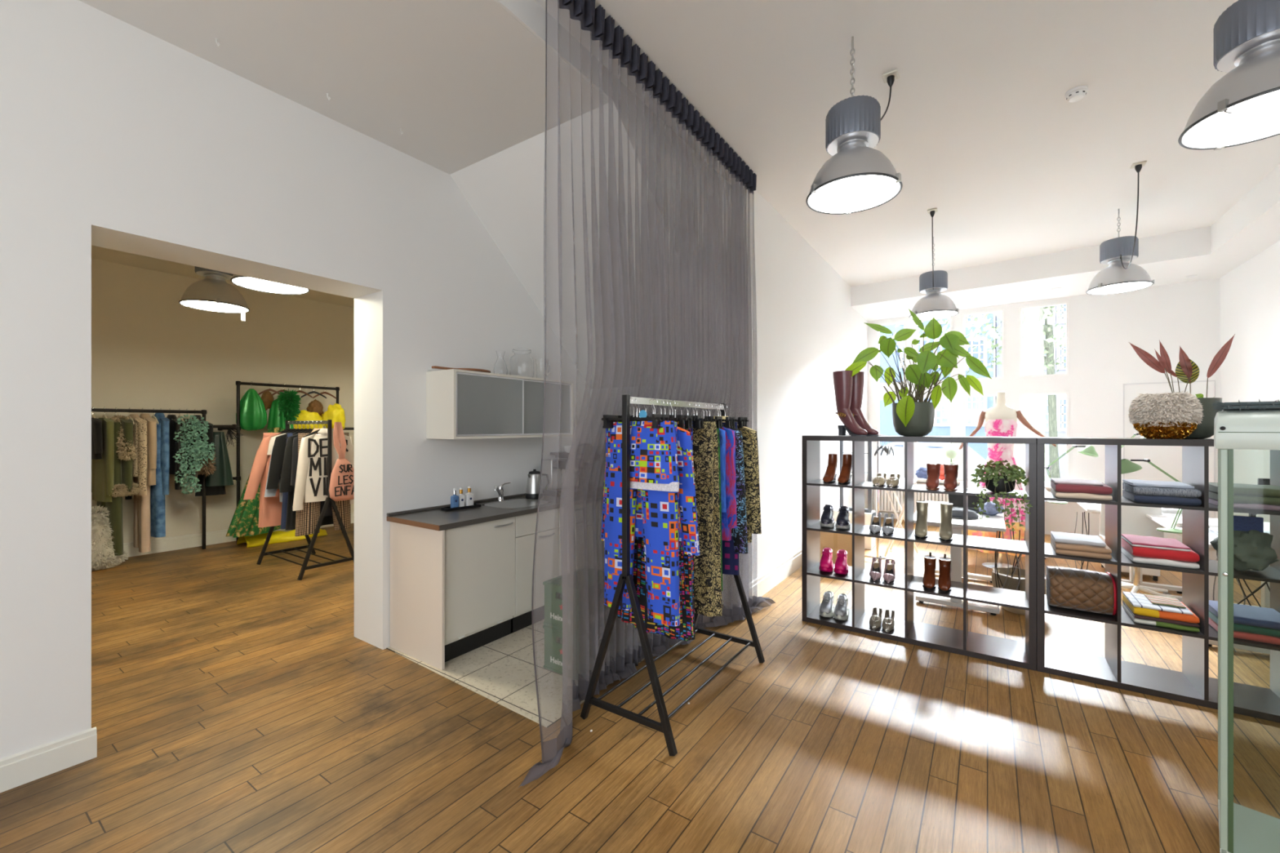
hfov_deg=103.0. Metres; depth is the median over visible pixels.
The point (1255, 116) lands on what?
diffuser
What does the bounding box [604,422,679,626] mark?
patterned garment
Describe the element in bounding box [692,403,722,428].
hanger
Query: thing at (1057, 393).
window
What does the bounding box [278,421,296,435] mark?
hanger
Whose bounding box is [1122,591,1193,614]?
folded cloth
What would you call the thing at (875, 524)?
pump
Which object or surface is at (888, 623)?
heels
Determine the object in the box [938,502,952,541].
boot
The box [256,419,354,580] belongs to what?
clothes rack
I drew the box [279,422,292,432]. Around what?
hanger
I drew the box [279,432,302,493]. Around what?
cardigan
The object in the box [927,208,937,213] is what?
socket
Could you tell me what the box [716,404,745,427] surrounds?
hanger
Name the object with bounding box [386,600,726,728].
floor tiles
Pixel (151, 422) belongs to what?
coat
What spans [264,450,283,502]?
shirt
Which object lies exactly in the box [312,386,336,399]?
wooden hanger
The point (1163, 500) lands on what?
folded cloth
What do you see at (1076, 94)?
smoke detector
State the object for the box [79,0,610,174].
ceiling
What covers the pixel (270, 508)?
skirt
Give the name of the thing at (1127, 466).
desk lamp
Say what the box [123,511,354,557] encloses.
baseboard
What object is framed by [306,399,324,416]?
ruffled top
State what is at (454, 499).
soap bottle
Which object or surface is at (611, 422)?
hanger
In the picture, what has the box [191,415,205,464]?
jacket
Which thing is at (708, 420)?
hanger
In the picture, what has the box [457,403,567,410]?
shelf
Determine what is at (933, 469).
boot
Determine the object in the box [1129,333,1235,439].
potted calathea
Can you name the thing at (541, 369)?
glass jug
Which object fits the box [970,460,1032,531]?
trailing plant
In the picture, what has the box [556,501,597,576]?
base cabinet
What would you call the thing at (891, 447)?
hanger
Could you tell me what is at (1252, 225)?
beam
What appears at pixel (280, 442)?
jacket
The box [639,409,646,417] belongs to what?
tag
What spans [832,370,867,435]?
boot
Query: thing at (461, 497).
soap bottle
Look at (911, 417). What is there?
potted plant
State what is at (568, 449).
bowl
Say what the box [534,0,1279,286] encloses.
ceiling
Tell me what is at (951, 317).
window
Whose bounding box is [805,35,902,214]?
pendant lamp
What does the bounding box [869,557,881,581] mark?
pump
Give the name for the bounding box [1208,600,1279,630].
folded cloth
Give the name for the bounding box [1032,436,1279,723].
cube shelf
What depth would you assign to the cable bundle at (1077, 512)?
4.97 m
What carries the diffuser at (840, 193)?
attached to the pendant lamp at (858, 177)
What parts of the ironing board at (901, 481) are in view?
leg, leg, leg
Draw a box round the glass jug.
[535,358,550,378]
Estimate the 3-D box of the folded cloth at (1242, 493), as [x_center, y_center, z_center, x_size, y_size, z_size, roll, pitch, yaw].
[3.380,0.370,2.830,0.275,0.086,0.319,0,0,34]
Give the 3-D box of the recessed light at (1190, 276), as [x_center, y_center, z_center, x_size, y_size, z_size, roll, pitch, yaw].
[6.671,-1.822,6.172,0.110,0.006,0.110,0,0,34]
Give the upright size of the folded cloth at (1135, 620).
0.032 m
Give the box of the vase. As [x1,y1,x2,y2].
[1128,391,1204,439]
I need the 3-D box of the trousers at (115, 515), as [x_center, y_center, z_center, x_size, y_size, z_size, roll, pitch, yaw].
[-5.910,0.680,5.681,0.430,1.460,0.108,0,0,23]
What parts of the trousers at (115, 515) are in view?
leg, leg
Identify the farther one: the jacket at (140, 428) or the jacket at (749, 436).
the jacket at (140, 428)
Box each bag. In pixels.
[328,422,354,501]
[1045,566,1116,615]
[1209,515,1279,571]
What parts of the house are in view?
pane, pane, pane, pane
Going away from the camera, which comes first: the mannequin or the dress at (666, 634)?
the dress at (666, 634)
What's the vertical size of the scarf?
0.286 m
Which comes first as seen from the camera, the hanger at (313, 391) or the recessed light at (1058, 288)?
the recessed light at (1058, 288)
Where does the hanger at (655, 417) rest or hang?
hanging from the clothes rack at (664, 726)
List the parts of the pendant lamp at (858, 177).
chain, lamp shade, plate, power cord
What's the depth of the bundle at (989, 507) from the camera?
4.57 m
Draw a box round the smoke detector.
[1065,85,1088,102]
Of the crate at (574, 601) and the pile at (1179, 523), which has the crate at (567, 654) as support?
the crate at (574, 601)
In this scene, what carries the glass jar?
on the upper cabinet at (520, 398)
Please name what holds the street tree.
on the ground
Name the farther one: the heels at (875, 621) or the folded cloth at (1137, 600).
the heels at (875, 621)
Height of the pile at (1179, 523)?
0.030 m
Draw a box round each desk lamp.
[1044,445,1097,504]
[1120,433,1144,448]
[1120,458,1182,533]
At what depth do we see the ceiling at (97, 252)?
6.07 m
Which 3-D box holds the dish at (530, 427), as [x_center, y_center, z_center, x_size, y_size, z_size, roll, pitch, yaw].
[-0.979,0.009,4.421,0.160,0.120,0.160,0,0,34]
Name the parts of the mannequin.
arm, plate, arm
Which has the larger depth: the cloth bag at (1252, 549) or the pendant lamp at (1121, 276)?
the pendant lamp at (1121, 276)
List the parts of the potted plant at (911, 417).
pot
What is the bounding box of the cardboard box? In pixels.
[820,531,852,566]
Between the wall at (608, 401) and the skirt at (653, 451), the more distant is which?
the wall at (608, 401)
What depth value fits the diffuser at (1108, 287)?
4.94 m
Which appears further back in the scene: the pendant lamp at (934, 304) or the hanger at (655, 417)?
the pendant lamp at (934, 304)
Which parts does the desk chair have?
arm, arm, arm, arm, arm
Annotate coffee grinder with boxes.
[574,443,593,492]
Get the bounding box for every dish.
[457,395,480,404]
[457,419,470,434]
[471,414,484,434]
[484,422,502,434]
[519,421,536,433]
[537,417,550,433]
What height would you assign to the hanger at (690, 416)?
0.158 m
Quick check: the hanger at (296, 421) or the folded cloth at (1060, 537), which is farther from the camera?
the hanger at (296, 421)
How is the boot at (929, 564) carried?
on the cube shelf at (964, 642)
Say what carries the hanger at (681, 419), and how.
hanging from the clothes rack at (664, 726)
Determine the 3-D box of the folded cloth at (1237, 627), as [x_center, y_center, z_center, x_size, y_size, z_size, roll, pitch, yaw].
[3.380,1.086,2.830,0.275,0.040,0.318,0,0,34]
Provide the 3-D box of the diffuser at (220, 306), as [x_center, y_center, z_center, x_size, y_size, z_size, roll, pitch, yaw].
[-3.741,-1.061,4.489,0.456,0.006,0.456,0,0,34]
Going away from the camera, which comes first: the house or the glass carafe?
the glass carafe
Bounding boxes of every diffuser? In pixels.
[180,300,248,312]
[808,174,899,213]
[910,311,957,319]
[1087,281,1151,294]
[1182,89,1279,147]
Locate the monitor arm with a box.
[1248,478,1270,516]
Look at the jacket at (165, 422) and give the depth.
5.91 m
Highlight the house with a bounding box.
[995,304,1066,478]
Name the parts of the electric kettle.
lid, handle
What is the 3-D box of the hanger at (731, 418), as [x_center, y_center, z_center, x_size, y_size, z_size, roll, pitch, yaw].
[0.428,-0.071,3.261,0.380,0.158,0.032,0,0,34]
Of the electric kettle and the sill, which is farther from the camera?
the sill
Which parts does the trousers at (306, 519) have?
leg, leg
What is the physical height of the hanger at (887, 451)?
0.197 m
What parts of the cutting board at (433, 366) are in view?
board handle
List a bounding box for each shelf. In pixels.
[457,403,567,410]
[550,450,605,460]
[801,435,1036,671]
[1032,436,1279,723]
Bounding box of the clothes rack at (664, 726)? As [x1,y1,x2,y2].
[580,394,764,755]
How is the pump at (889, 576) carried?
on the cube shelf at (964, 642)
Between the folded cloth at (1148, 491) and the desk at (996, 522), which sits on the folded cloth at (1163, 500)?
the folded cloth at (1148, 491)
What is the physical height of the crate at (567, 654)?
0.275 m
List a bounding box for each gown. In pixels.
[226,389,301,537]
[968,419,1025,556]
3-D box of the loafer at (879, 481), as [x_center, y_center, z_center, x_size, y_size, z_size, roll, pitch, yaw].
[1.824,0.403,3.874,0.083,0.082,0.236,0,0,34]
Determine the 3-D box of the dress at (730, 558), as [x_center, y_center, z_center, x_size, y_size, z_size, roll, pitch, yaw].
[0.490,0.453,3.309,0.328,0.964,0.076,0,0,34]
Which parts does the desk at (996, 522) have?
leg, leg, cap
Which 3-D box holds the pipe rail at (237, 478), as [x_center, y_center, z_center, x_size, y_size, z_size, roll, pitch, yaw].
[-5.075,0.467,7.239,0.301,2.143,1.417,0,0,34]
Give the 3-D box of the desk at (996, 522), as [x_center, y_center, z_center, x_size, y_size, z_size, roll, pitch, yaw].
[2.980,1.133,4.758,0.680,0.812,1.380,0,0,34]
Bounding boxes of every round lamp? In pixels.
[944,447,958,462]
[948,462,960,481]
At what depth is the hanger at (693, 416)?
2.82 m
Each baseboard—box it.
[0,726,97,792]
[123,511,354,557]
[746,505,867,596]
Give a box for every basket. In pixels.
[991,567,1046,614]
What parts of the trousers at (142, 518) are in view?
leg, leg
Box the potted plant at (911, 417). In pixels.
[844,308,991,436]
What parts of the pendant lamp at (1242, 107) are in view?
lamp shade, plate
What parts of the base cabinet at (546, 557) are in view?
drawer, door, handle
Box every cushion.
[915,466,927,479]
[938,464,944,479]
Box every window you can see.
[876,320,905,384]
[876,397,904,475]
[879,312,993,459]
[884,304,1066,481]
[915,315,952,382]
[915,395,952,476]
[962,308,1004,379]
[962,394,995,479]
[1019,301,1068,377]
[1019,391,1068,484]
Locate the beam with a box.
[850,164,1279,321]
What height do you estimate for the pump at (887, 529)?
0.125 m
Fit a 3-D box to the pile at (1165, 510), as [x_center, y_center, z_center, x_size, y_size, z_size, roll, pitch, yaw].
[4.960,0.783,4.787,0.320,0.032,0.232,0,0,34]
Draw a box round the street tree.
[938,304,1066,478]
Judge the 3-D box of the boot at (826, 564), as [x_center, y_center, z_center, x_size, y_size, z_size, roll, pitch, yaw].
[1.504,1.062,4.102,0.106,0.168,0.283,0,0,26]
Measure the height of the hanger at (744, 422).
0.158 m
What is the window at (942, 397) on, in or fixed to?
attached to the wall at (1102, 358)
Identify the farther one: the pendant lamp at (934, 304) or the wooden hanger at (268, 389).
the wooden hanger at (268, 389)
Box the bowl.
[562,445,576,453]
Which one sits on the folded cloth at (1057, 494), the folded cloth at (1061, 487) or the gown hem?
the folded cloth at (1061, 487)
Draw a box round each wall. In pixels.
[0,0,591,759]
[91,258,354,542]
[591,381,728,601]
[728,182,867,603]
[867,278,1220,542]
[1220,240,1279,522]
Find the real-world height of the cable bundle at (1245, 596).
0.628 m
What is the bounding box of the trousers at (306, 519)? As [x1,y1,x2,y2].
[294,432,351,536]
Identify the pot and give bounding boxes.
[1183,397,1222,439]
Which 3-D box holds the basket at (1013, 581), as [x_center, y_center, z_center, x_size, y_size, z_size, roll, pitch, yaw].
[3.184,1.382,4.263,0.398,0.314,0.405,0,0,34]
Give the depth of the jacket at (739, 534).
3.12 m
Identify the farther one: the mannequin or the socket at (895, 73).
the mannequin
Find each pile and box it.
[1161,507,1182,514]
[1166,518,1217,528]
[1208,526,1270,536]
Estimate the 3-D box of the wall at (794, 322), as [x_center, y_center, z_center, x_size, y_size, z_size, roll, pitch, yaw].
[2.431,-0.290,6.749,0.170,3.660,5.610,0,0,34]
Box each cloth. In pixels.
[1050,477,1103,485]
[1050,480,1112,494]
[1050,487,1112,500]
[1050,531,1106,546]
[1050,535,1111,559]
[1121,533,1191,551]
[1121,537,1199,562]
[1121,546,1199,568]
[1122,479,1194,488]
[1122,482,1201,497]
[1122,489,1201,506]
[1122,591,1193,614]
[1122,593,1199,623]
[1122,600,1199,627]
[1122,603,1199,631]
[1143,593,1186,608]
[1208,482,1279,505]
[1208,497,1279,511]
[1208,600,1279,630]
[1208,610,1279,637]
[1208,617,1279,644]
[1211,399,1279,413]
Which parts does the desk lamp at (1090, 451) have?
arm, arm, lamp shade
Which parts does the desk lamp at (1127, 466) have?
lamp shade, arm, arm, arm, arm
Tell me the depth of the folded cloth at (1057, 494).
3.11 m
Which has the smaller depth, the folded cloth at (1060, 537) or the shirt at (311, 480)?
the folded cloth at (1060, 537)
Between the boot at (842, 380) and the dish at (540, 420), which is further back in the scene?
the dish at (540, 420)
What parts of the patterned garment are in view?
leg, leg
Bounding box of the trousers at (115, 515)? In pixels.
[97,422,123,555]
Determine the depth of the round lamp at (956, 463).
7.84 m
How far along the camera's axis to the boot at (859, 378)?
3.98 m
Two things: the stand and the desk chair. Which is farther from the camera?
the stand
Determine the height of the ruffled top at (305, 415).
0.362 m
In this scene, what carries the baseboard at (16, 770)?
attached to the wall at (114, 135)
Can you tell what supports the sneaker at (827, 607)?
on the cube shelf at (964, 642)
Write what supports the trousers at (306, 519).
hanging from the hanger
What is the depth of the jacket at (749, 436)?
3.22 m
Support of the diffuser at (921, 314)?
attached to the pendant lamp at (934, 304)
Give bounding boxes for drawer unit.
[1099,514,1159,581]
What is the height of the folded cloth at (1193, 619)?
0.044 m
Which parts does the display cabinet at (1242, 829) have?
post, post, crown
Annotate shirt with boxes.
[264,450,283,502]
[266,433,285,489]
[292,428,354,511]
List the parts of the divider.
rail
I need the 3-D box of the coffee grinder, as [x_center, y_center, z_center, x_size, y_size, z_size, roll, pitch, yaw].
[-0.536,0.387,4.893,0.180,0.464,0.180,0,0,34]
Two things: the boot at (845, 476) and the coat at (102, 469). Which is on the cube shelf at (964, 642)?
the boot at (845, 476)
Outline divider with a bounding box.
[839,434,871,512]
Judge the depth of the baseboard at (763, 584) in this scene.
4.91 m
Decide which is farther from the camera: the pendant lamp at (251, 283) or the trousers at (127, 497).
the trousers at (127, 497)
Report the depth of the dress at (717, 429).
3.03 m
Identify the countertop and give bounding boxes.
[386,484,604,530]
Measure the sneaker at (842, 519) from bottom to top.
0.169 m
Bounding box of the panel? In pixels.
[1123,380,1215,518]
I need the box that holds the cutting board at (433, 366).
[431,365,490,373]
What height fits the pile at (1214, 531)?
0.040 m
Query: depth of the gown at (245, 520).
6.58 m
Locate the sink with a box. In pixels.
[484,498,548,509]
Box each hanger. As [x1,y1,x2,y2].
[127,407,134,424]
[151,408,159,424]
[257,382,280,395]
[271,382,287,395]
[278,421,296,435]
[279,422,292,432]
[284,421,299,433]
[285,420,307,439]
[295,387,312,398]
[299,420,311,432]
[300,388,326,398]
[303,420,323,437]
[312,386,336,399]
[601,397,660,428]
[608,398,664,428]
[613,405,669,422]
[615,404,671,422]
[617,404,677,422]
[630,399,687,428]
[634,400,692,428]
[646,400,702,428]
[663,400,694,428]
[668,406,695,428]
[673,407,706,428]
[675,404,724,428]
[680,407,711,422]
[685,402,715,422]
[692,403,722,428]
[702,403,732,427]
[705,404,734,427]
[708,404,737,427]
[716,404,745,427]
[719,404,747,426]
[723,404,748,426]
[874,441,886,455]
[880,445,887,456]
[886,445,889,456]
[888,441,893,456]
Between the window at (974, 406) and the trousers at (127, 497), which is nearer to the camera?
the trousers at (127, 497)
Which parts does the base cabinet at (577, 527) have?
drawer, handle, handle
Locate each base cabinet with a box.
[390,516,515,670]
[511,508,558,632]
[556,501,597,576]
[597,499,604,570]
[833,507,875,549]
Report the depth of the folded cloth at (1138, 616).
2.92 m
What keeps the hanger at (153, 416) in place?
hanging from the pipe rail at (203, 412)
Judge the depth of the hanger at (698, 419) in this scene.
2.76 m
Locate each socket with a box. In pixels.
[882,69,899,83]
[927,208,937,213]
[1130,160,1146,168]
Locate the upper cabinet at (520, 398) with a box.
[426,368,573,439]
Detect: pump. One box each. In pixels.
[869,512,881,533]
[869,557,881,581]
[881,513,893,535]
[883,559,895,583]
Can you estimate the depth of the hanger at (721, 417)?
3.05 m
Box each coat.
[91,417,102,459]
[91,417,114,502]
[91,505,128,570]
[109,414,140,497]
[139,413,156,485]
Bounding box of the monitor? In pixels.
[948,486,989,514]
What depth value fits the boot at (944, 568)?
3.63 m
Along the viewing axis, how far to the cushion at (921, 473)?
8.14 m
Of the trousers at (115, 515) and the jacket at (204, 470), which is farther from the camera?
the jacket at (204, 470)
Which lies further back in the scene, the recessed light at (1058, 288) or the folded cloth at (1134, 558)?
the recessed light at (1058, 288)
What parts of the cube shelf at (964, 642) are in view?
panel, panel, panel, panel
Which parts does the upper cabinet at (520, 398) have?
door frame, door frame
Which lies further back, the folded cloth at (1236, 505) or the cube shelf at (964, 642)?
the cube shelf at (964, 642)
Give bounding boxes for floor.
[0,517,1279,852]
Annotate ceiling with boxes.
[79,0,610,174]
[91,245,354,307]
[450,101,728,389]
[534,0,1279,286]
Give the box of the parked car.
[879,441,1050,481]
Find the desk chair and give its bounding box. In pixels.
[1099,503,1170,597]
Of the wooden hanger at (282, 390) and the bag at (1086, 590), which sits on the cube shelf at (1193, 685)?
the bag at (1086, 590)
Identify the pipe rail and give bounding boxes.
[91,408,206,549]
[213,424,237,428]
[217,381,339,541]
[342,427,354,430]
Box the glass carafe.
[493,351,507,374]
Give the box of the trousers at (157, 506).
[150,423,165,537]
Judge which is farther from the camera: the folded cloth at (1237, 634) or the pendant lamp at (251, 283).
the pendant lamp at (251, 283)
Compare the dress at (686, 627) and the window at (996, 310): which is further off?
the window at (996, 310)
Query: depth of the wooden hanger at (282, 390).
7.11 m
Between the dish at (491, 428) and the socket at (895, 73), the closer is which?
the socket at (895, 73)
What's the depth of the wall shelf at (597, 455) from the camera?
4.86 m
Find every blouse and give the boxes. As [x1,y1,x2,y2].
[235,381,266,430]
[243,433,279,499]
[349,434,354,453]
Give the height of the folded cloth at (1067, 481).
0.014 m
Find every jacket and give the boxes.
[128,413,147,495]
[154,413,169,494]
[166,414,183,489]
[172,414,215,494]
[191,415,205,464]
[195,422,216,476]
[266,433,287,489]
[290,428,332,516]
[600,426,699,555]
[713,416,761,542]
[719,428,725,551]
[721,426,737,541]
[722,423,747,553]
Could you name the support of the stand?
on the floor
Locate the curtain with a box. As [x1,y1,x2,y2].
[518,0,775,787]
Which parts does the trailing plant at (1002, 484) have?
pot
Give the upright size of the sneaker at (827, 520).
0.169 m
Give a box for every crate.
[542,567,617,635]
[542,617,620,679]
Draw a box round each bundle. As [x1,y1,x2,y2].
[226,428,242,446]
[977,501,1004,515]
[994,528,1025,607]
[1074,511,1088,569]
[1212,558,1270,652]
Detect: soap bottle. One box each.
[450,488,458,507]
[457,487,464,506]
[465,486,473,506]
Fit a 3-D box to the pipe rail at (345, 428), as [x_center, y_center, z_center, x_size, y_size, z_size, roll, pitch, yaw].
[-4.185,0.769,8.327,0.056,1.538,1.417,0,0,34]
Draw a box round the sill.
[871,475,1121,493]
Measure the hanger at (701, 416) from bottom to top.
0.158 m
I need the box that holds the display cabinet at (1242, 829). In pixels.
[1213,408,1279,852]
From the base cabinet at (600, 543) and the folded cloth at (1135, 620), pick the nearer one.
the folded cloth at (1135, 620)
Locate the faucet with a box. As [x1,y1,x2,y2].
[493,482,511,501]
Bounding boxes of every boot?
[822,453,837,483]
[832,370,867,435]
[837,453,852,484]
[849,371,879,435]
[914,500,928,538]
[922,551,937,589]
[925,462,941,489]
[937,554,951,591]
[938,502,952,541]
[943,463,958,490]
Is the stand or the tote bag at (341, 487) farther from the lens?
the stand
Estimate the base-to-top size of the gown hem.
0.165 m
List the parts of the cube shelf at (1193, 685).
panel, panel, panel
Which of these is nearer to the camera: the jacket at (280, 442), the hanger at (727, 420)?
the hanger at (727, 420)
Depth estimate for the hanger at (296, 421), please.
5.68 m
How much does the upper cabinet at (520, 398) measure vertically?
0.498 m
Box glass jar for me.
[509,347,533,377]
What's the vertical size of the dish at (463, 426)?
0.120 m
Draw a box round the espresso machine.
[541,457,584,497]
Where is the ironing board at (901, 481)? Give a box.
[884,479,918,559]
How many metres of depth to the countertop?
3.70 m
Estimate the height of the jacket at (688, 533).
0.660 m
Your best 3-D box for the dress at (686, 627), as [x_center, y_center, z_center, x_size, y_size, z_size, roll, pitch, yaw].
[0.079,0.523,2.753,0.491,1.104,0.133,0,0,34]
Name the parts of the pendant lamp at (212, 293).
lamp shade, plate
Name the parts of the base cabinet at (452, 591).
panel, door, handle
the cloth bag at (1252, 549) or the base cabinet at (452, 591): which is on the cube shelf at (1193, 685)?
the cloth bag at (1252, 549)
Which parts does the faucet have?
spout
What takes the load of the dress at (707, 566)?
hanging from the hanger
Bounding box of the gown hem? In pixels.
[236,528,327,547]
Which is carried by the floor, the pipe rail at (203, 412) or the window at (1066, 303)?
the pipe rail at (203, 412)
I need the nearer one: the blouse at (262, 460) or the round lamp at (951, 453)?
the blouse at (262, 460)
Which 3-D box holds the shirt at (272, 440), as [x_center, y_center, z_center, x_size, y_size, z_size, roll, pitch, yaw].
[-3.834,0.372,5.752,0.077,0.620,0.645,0,0,34]
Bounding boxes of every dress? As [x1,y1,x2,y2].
[617,421,694,637]
[631,428,695,640]
[690,421,693,453]
[692,422,722,617]
[715,424,722,591]
[721,422,738,575]
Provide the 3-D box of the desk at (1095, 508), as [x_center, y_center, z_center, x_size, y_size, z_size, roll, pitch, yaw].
[5.071,1.170,5.348,0.750,0.740,1.450,0,0,34]
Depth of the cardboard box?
5.51 m
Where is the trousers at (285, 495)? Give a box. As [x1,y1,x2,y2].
[280,432,293,528]
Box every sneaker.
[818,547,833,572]
[819,504,835,528]
[819,591,835,617]
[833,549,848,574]
[833,593,849,620]
[835,505,850,529]
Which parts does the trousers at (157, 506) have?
leg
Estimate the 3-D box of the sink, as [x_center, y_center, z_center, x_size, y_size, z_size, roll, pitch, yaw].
[-0.993,0.695,4.116,0.400,0.155,0.464,0,0,34]
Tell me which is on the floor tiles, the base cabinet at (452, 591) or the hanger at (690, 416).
the base cabinet at (452, 591)
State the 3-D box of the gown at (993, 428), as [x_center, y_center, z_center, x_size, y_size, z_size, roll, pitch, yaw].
[3.963,0.620,5.601,0.818,1.400,0.842,0,0,34]
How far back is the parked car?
12.05 m
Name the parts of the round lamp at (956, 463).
globe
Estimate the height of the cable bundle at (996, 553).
0.693 m
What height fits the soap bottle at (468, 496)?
0.156 m
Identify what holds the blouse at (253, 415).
hanging from the pipe rail at (237, 478)
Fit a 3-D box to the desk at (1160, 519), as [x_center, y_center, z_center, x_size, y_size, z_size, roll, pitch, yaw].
[4.556,1.170,3.883,0.750,0.740,1.450,0,0,34]
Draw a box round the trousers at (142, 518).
[133,476,151,552]
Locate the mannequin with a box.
[959,391,1056,568]
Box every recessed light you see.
[1050,287,1061,290]
[1183,275,1197,278]
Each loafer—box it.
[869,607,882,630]
[872,473,886,486]
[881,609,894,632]
[886,473,900,487]
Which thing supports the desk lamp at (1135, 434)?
on the desk at (1095, 508)
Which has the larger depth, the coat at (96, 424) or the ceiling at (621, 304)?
the coat at (96, 424)
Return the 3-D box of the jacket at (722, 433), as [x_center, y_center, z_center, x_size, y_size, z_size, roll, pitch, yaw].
[0.381,0.445,3.166,0.332,0.940,0.066,0,0,34]
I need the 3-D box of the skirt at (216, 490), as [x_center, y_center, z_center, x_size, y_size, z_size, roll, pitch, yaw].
[-5.472,0.468,6.493,0.303,0.804,0.112,0,0,-39]
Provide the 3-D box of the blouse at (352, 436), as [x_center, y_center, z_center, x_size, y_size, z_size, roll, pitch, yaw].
[-4.465,0.420,7.865,0.481,0.620,0.126,0,0,0]
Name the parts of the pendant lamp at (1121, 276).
chain, plate, lamp shade, power cord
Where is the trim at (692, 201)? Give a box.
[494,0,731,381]
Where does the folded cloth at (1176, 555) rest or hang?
on the folded cloth at (1134, 558)
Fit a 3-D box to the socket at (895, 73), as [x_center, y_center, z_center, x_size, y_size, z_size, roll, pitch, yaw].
[1.512,-2.113,3.072,0.084,0.012,0.084,0,0,34]
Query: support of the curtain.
hanging from the ceiling at (979, 126)
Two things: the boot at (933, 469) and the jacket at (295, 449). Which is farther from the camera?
the jacket at (295, 449)
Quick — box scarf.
[261,390,274,410]
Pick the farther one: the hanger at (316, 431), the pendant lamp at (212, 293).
the hanger at (316, 431)
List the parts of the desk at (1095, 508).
leg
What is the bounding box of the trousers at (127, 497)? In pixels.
[124,495,132,499]
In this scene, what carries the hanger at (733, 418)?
hanging from the clothes rack at (664, 726)
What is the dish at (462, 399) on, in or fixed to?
on the upper cabinet at (520, 398)
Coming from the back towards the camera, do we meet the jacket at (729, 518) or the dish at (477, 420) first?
the dish at (477, 420)
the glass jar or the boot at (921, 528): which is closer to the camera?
the boot at (921, 528)
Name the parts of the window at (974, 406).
pane, pane, pane, pane, pane, pane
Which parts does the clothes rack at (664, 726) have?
leg, post, shelf rod, leg, shelf rod, rail, shelf rod, leg, shelf rod, post, leg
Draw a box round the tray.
[440,502,480,511]
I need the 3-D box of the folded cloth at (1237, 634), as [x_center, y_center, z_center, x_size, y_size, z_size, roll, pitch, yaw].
[3.380,1.125,2.830,0.275,0.044,0.319,0,0,34]
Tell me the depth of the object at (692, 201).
3.71 m
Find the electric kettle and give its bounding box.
[525,469,549,499]
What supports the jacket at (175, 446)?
hanging from the hanger
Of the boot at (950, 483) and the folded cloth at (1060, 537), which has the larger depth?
the boot at (950, 483)
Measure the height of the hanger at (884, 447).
0.197 m
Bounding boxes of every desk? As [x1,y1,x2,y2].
[913,500,1005,615]
[959,481,1048,559]
[1077,502,1182,593]
[1146,514,1270,653]
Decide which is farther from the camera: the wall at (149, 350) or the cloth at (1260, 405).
the wall at (149, 350)
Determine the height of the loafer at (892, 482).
0.082 m
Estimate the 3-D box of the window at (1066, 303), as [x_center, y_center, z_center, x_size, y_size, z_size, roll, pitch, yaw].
[5.809,-1.240,7.334,0.556,1.040,0.062,0,0,39]
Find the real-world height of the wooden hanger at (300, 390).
0.197 m
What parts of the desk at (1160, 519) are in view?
leg, leg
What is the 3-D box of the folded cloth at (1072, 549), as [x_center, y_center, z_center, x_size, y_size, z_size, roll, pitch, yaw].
[2.788,0.761,3.233,0.258,0.068,0.320,0,0,34]
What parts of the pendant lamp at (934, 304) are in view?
power cord, lamp shade, plate, chain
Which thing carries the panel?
attached to the wall at (1102, 358)
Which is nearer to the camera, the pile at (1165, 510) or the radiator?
the pile at (1165, 510)
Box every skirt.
[195,473,226,496]
[205,431,234,486]
[257,432,282,527]
[285,432,333,530]
[630,421,679,491]
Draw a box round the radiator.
[874,480,959,514]
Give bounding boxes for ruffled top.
[293,409,324,429]
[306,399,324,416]
[321,403,345,429]
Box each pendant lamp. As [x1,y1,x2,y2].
[178,266,249,320]
[230,274,310,294]
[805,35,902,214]
[908,210,959,319]
[1085,164,1154,295]
[1177,0,1279,150]
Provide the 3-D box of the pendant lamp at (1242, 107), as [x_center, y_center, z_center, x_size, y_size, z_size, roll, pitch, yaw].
[2.538,-1.684,2.070,0.482,0.872,0.482,0,0,3]
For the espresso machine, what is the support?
on the countertop
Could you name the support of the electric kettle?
on the countertop
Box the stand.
[864,434,895,564]
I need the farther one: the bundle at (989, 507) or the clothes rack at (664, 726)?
the bundle at (989, 507)
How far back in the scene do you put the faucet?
4.24 m
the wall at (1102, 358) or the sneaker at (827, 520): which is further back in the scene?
the wall at (1102, 358)
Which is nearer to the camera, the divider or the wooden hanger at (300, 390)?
the divider
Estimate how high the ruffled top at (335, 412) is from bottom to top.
0.467 m
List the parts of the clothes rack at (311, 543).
leg, shelf rod, post, shelf rod, rail, leg, leg, shelf rod, shelf rod, post, leg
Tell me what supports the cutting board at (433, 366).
on the upper cabinet at (520, 398)
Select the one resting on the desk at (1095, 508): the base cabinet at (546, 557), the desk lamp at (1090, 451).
the desk lamp at (1090, 451)
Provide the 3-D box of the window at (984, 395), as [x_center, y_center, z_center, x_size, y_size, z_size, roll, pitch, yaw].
[5.233,0.165,7.771,0.532,1.310,0.103,0,0,39]

